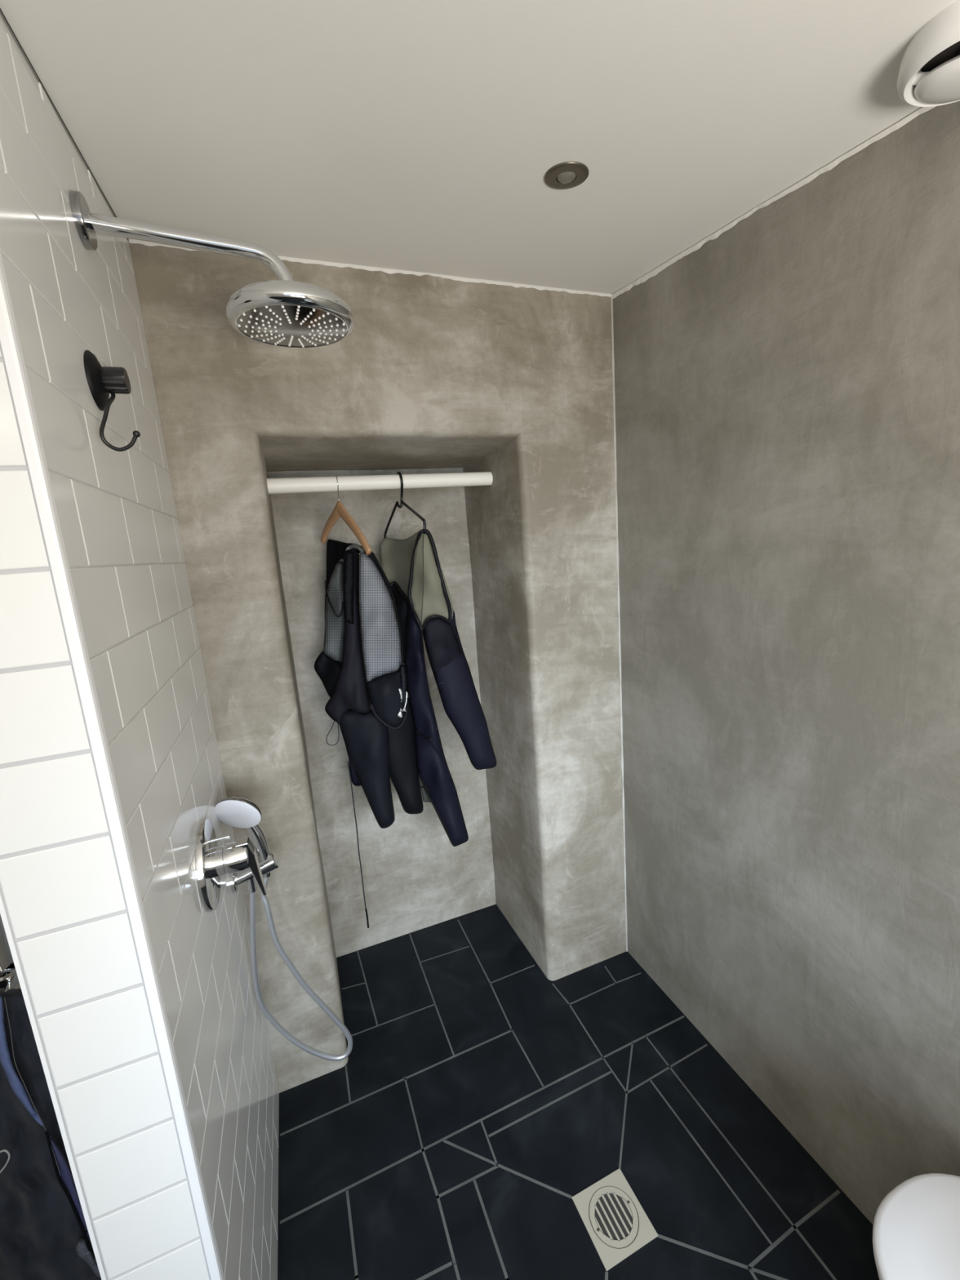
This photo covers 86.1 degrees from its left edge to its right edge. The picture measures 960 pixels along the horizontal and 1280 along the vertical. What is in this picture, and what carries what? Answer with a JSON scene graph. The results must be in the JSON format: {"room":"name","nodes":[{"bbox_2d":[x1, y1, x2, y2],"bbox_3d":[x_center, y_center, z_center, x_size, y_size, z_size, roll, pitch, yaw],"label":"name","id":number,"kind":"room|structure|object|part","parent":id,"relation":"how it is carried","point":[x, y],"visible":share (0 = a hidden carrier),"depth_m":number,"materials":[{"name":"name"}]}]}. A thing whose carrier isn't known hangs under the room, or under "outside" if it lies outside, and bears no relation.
{"room":"shower room","nodes":[
{"label":"shower room","id":0,"kind":"room"},
{"bbox_2d":[0,914,7,942],"bbox_3d":[-1.147,0.741,1.183,0.846,1.350,0.018,-8,11,-20],"label":"wall panel","id":1,"kind":"object","parent":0,"point":[1,920],"depth_m":1.18,"materials":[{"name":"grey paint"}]},
{"bbox_2d":[0,924,21,991],"bbox_3d":[-0.911,0.560,1.041,0.087,0.152,0.371,-8,11,-20],"label":"tap","id":2,"kind":"object","parent":1,"relation":"attached to","point":[9,980],"visible":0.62,"depth_m":0.92,"materials":[{"name":"silver metal"}]},
{"bbox_3d":[-0.825,0.612,0.910,0.024,0.028,0.052,-11,12,-31],"label":"valve stem","id":3,"kind":"part","parent":2,"relation":"part of","materials":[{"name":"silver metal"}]},
{"bbox_2d":[0,987,101,1279],"bbox_3d":[-0.863,1.035,0.934,0.313,0.919,0.110,-8,11,-20],"label":"jacket","id":4,"kind":"object","parent":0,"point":[44,1234],"visible":0.74,"depth_m":0.92,"materials":[{"name":"fabric"}]},
{"bbox_2d":[0,12,279,1279],"bbox_3d":[-0.600,0.288,0.940,0.131,2.248,0.730,-8,11,-20],"label":"wall","id":5,"kind":"structure","parent":0,"point":[61,885],"depth_m":0.66,"materials":[{"name":"white tile"}]},
{"bbox_2d":[0,886,107,1279],"bbox_3d":[-0.526,0.396,0.594,0.004,2.154,0.012,-8,11,-20],"label":"trim","id":6,"kind":"structure","parent":5,"relation":"attached to","point":[3,912],"depth_m":0.61,"materials":[{"name":"white"}]},
{"bbox_2d":[0,8,116,217],"bbox_3d":[-0.619,-0.767,0.769,0.001,0.079,0.724,-8,11,-20],"label":"trim","id":7,"kind":"structure","parent":5,"relation":"attached to","point":[2,12],"depth_m":0.71,"materials":[{"name":"black"}]},
{"bbox_2d":[83,350,140,451],"bbox_3d":[-0.521,-0.340,0.739,0.051,0.143,0.096,-8,11,-20],"label":"hook","id":8,"kind":"object","parent":5,"relation":"attached to","point":[102,381],"visible":1,"depth_m":0.72,"materials":[{"name":"black metal"}]},
{"bbox_2d":[83,350,109,411],"bbox_3d":[-0.544,-0.370,0.735,0.013,0.078,0.078,-8,11,-20],"label":"cup","id":9,"kind":"object","parent":8,"relation":"attached to","point":[97,375],"depth_m":0.72,"materials":[{"name":"black plastic"}]},
{"bbox_3d":[-0.526,-0.375,0.742,0.028,0.035,0.035,-8,11,-20],"label":"knob","id":10,"kind":"part","parent":8,"relation":"part of","materials":[{"name":"black plastic"}]},
{"bbox_2d":[0,251,224,1279],"bbox_3d":[-0.414,0.380,0.634,0.012,2.154,0.012,-8,11,-20],"label":"trim","id":11,"kind":"structure","parent":5,"relation":"attached to","point":[11,344],"depth_m":0.58,"materials":[{"name":"white"}]},
{"bbox_2d":[68,190,355,347],"bbox_3d":[-0.413,-0.605,0.843,0.392,0.167,0.210,-8,11,-20],"label":"shower","id":12,"kind":"object","parent":5,"relation":"attached to","point":[283,312],"visible":1,"depth_m":0.82,"materials":[{"name":"silver metal"}]},
{"bbox_3d":[-0.453,-0.617,0.825,0.290,0.084,0.024,-8,11,-20],"label":"arm","id":13,"kind":"part","parent":12,"relation":"part of","materials":[{"name":"silver metal"}]},
{"bbox_3d":[-0.322,-0.539,0.889,0.179,0.006,0.179,-8,11,-20],"label":"spray plate","id":14,"kind":"part","parent":12,"relation":"part of","materials":[{"name":"silver metal"}]},
{"bbox_2d":[195,818,266,912],"bbox_3d":[-0.483,0.430,1.006,0.097,0.177,0.170,-8,11,-20],"label":"shower mixer","id":15,"kind":"object","parent":5,"relation":"attached to","point":[213,861],"visible":1,"depth_m":0.98,"materials":[{"name":"silver metal"}]},
{"bbox_3d":[-0.523,0.432,0.991,0.012,0.170,0.170,-8,11,-20],"label":"wall plate","id":16,"kind":"part","parent":15,"relation":"part of","materials":[{"name":"silver metal"}]},
{"bbox_3d":[-0.474,0.425,1.009,0.040,0.057,0.057,-8,11,-20],"label":"handle","id":17,"kind":"part","parent":15,"relation":"part of","materials":[{"name":"silver metal"}]},
{"bbox_3d":[-0.455,0.453,1.021,0.040,0.122,0.025,-8,11,-20],"label":"lever","id":18,"kind":"part","parent":15,"relation":"part of","materials":[{"name":"silver metal"}]},
{"bbox_2d":[230,851,279,893],"bbox_3d":[-0.547,0.571,1.255,0.108,0.087,0.055,-8,11,-20],"label":"holder","id":19,"kind":"object","parent":5,"relation":"attached to","point":[271,864],"visible":0.66,"depth_m":1.24,"materials":[{"name":"silver metal"}]},
{"bbox_2d":[214,796,271,877],"bbox_3d":[-0.552,0.469,1.201,0.098,0.248,0.093,-8,11,-20],"label":"shower","id":20,"kind":"object","parent":19,"relation":"on","point":[234,811],"visible":0.97,"depth_m":1.18,"materials":[{"name":"silver metal"}]},
{"bbox_3d":[-0.565,0.568,1.248,0.061,0.043,0.030,-8,11,-20],"label":"arm","id":21,"kind":"part","parent":19,"relation":"part of","materials":[{"name":"silver metal"}]},
{"bbox_2d":[246,877,257,893],"bbox_3d":[-0.559,0.592,1.256,0.020,0.046,0.020,-8,11,-20],"label":"outlet","id":22,"kind":"object","parent":19,"relation":"attached to","point":[251,882],"depth_m":1.25,"materials":[{"name":"silver metal"}]},
{"bbox_2d":[249,876,352,1061],"bbox_3d":[-0.468,0.863,1.327,0.215,0.595,0.020,-8,11,-17],"label":"shower hose","id":23,"kind":"object","parent":19,"relation":"attached to","point":[309,991],"visible":0.96,"depth_m":1.31,"materials":[{"name":"silver metal"}]},
{"bbox_2d":[127,238,626,1093],"bbox_3d":[-0.845,0.201,1.474,2.850,2.258,0.460,-8,11,-20],"label":"wall","id":24,"kind":"structure","parent":0,"point":[433,375],"depth_m":1.53,"materials":[{"name":"paint"}]},
{"bbox_2d":[314,539,423,928],"bbox_3d":[-0.345,0.365,1.675,0.337,1.381,0.192,0,11,22],"label":"wetsuit","id":25,"kind":"object","parent":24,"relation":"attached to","point":[360,660],"visible":1,"depth_m":1.58,"materials":[{"name":"black"}]},
{"bbox_3d":[-0.465,-0.085,1.632,0.087,0.336,0.052,-2,11,10],"label":"panel","id":26,"kind":"part","parent":25,"relation":"part of","materials":[{"name":"fabric"}]},
{"bbox_3d":[-0.449,-0.106,1.664,0.127,0.439,0.079,4,14,38],"label":"panel","id":27,"kind":"part","parent":25,"relation":"part of","materials":[{"name":"black fabric"}]},
{"bbox_3d":[-0.418,-0.003,1.576,0.145,0.538,0.101,0,11,21],"label":"panel","id":28,"kind":"part","parent":25,"relation":"part of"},
{"bbox_3d":[-0.358,0.414,1.645,0.147,0.405,0.081,-3,11,8],"label":"leg","id":29,"kind":"part","parent":25,"relation":"part of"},
{"bbox_3d":[-0.298,-0.066,1.517,0.116,0.388,0.053,-8,11,-20],"label":"dotted panel","id":30,"kind":"part","parent":25,"relation":"part of","materials":[{"name":"fabric"}]},
{"bbox_3d":[-0.271,0.177,1.547,0.123,0.200,0.079,-8,11,-20],"label":"panel","id":31,"kind":"part","parent":25,"relation":"part of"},
{"bbox_3d":[-0.263,0.391,1.687,0.124,0.401,0.078,-8,11,-20],"label":"leg","id":32,"kind":"part","parent":25,"relation":"part of","materials":[{"name":"black"}]},
{"bbox_2d":[128,238,611,297],"bbox_3d":[-0.179,-0.932,1.304,1.225,0.012,0.006,-8,11,-20],"label":"trim","id":33,"kind":"structure","parent":24,"relation":"attached to","point":[389,271],"depth_m":1.30,"materials":[{"name":"white"}]},
{"bbox_2d":[265,471,493,493],"bbox_3d":[-0.286,-0.485,1.577,0.688,0.047,0.043,-8,11,-20],"label":"hanging rail","id":34,"kind":"object","parent":24,"relation":"attached to","point":[364,482],"visible":0.94,"depth_m":1.55,"materials":[{"name":"white metal"}]},
{"bbox_2d":[320,475,371,555],"bbox_3d":[-0.414,-0.370,1.536,0.020,0.240,0.327,-13,13,-38],"label":"wooden hanger","id":35,"kind":"object","parent":34,"relation":"hanging from","point":[339,510],"visible":0.89,"depth_m":1.51,"materials":[{"name":"brown wood"}]},
{"bbox_3d":[-0.463,-0.364,1.598,0.014,0.121,0.171,-13,14,-39],"label":"arm","id":36,"kind":"part","parent":35,"relation":"part of","materials":[{"name":"brown wood"}]},
{"bbox_3d":[-0.368,-0.327,1.490,0.014,0.166,0.191,-12,13,-36],"label":"arm","id":37,"kind":"part","parent":35,"relation":"part of","materials":[{"name":"brown wood"}]},
{"bbox_2d":[383,471,426,537],"bbox_3d":[-0.244,-0.418,1.598,0.021,0.206,0.327,-10,12,-30],"label":"wire hanger","id":38,"kind":"object","parent":34,"relation":"hanging from","point":[397,504],"visible":0.85,"depth_m":1.59,"materials":[{"name":"black metal"}]},
{"bbox_3d":[-0.289,-0.385,1.679,0.012,0.119,0.150,-10,12,-29],"label":"arm","id":39,"kind":"part","parent":38,"relation":"part of","materials":[{"name":"black metal"}]},
{"bbox_3d":[-0.200,-0.370,1.540,0.011,0.111,0.172,-10,12,-27],"label":"arm","id":40,"kind":"part","parent":38,"relation":"part of","materials":[{"name":"black metal"}]},
{"bbox_2d":[379,528,497,846],"bbox_3d":[-0.170,0.180,1.674,0.410,1.050,0.179,3,13,34],"label":"wetsuit","id":41,"kind":"object","parent":38,"relation":"hanging from","point":[411,566],"visible":0.98,"depth_m":1.60,"materials":[{"name":"black"}]},
{"bbox_3d":[-0.249,-0.004,1.688,0.047,0.366,0.109,-8,11,-20],"label":"panel","id":42,"kind":"part","parent":41,"relation":"part of","materials":[{"name":"black fabric"}]},
{"bbox_3d":[-0.247,-0.167,1.669,0.062,0.357,0.280,-12,13,-34],"label":"panel","id":43,"kind":"part","parent":41,"relation":"part of","materials":[{"name":"beige fabric"}]},
{"bbox_3d":[-0.157,-0.180,1.545,0.110,0.288,0.096,2,12,29],"label":"shoulder panel","id":44,"kind":"part","parent":41,"relation":"part of","materials":[{"name":"beige fabric"}]},
{"bbox_2d":[0,0,956,293],"bbox_3d":[-0.403,-0.617,0.025,2.900,0.438,3.404,-8,11,-20],"label":"ceiling","id":45,"kind":"structure","parent":0,"point":[415,135],"depth_m":0.77,"materials":[{"name":"paint"}]},
{"bbox_2d":[544,161,588,189],"bbox_3d":[0.157,-0.843,0.934,0.080,0.012,0.080,-8,11,-20],"label":"recessed light","id":46,"kind":"object","parent":45,"relation":"in","point":[566,175],"visible":1,"depth_m":0.93,"materials":[{"name":"grey metal"}]},
{"bbox_2d":[897,0,959,106],"bbox_3d":[0.644,-0.763,0.664,0.163,0.062,0.163,-8,11,-20],"label":"ceiling vent","id":47,"kind":"object","parent":45,"relation":"in","point":[929,75],"visible":1,"depth_m":0.68,"materials":[{"name":"white plastic"}]},
{"bbox_2d":[277,903,879,1279],"bbox_3d":[-0.263,1.498,0.468,2.900,0.001,3.304,-8,11,-20],"label":"floor","id":48,"kind":"structure","parent":0,"point":[477,1092],"depth_m":1.34,"materials":[{"name":"tile"}]},
{"bbox_2d":[572,1168,657,1271],"bbox_3d":[0.306,1.321,1.178,0.139,0.003,0.139,-8,11,-20],"label":"floor drain","id":49,"kind":"object","parent":48,"relation":"on","point":[617,1224],"visible":1,"depth_m":1.17,"materials":[{"name":"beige metal"}]},
{"bbox_2d":[872,1173,959,1279],"bbox_3d":[0.827,1.011,0.569,0.360,0.760,0.668,-8,11,-20],"label":"toilet","id":50,"kind":"object","parent":48,"relation":"on","point":[916,1228],"visible":1,"depth_m":0.81,"materials":[{"name":"white ceramic"}]},
{"bbox_2d":[613,100,959,1225],"bbox_3d":[0.969,0.260,0.463,0.001,2.250,2.770,-8,11,-20],"label":"wall","id":51,"kind":"structure","parent":0,"point":[787,388],"depth_m":1.10,"materials":[{"name":"paint"}]},
{"bbox_2d":[611,293,627,951],"bbox_3d":[0.469,0.074,1.716,0.005,2.228,0.005,-8,11,-20],"label":"trim","id":52,"kind":"structure","parent":51,"relation":"attached to","point":[612,327],"depth_m":1.68,"materials":[{"name":"grey"}]},
{"bbox_2d":[610,106,935,299],"bbox_3d":[0.797,-0.748,0.524,0.006,0.229,2.200,-8,11,-20],"label":"trim","id":53,"kind":"structure","parent":51,"relation":"attached to","point":[653,273],"depth_m":1.02,"materials":[{"name":"white"}]}
]}

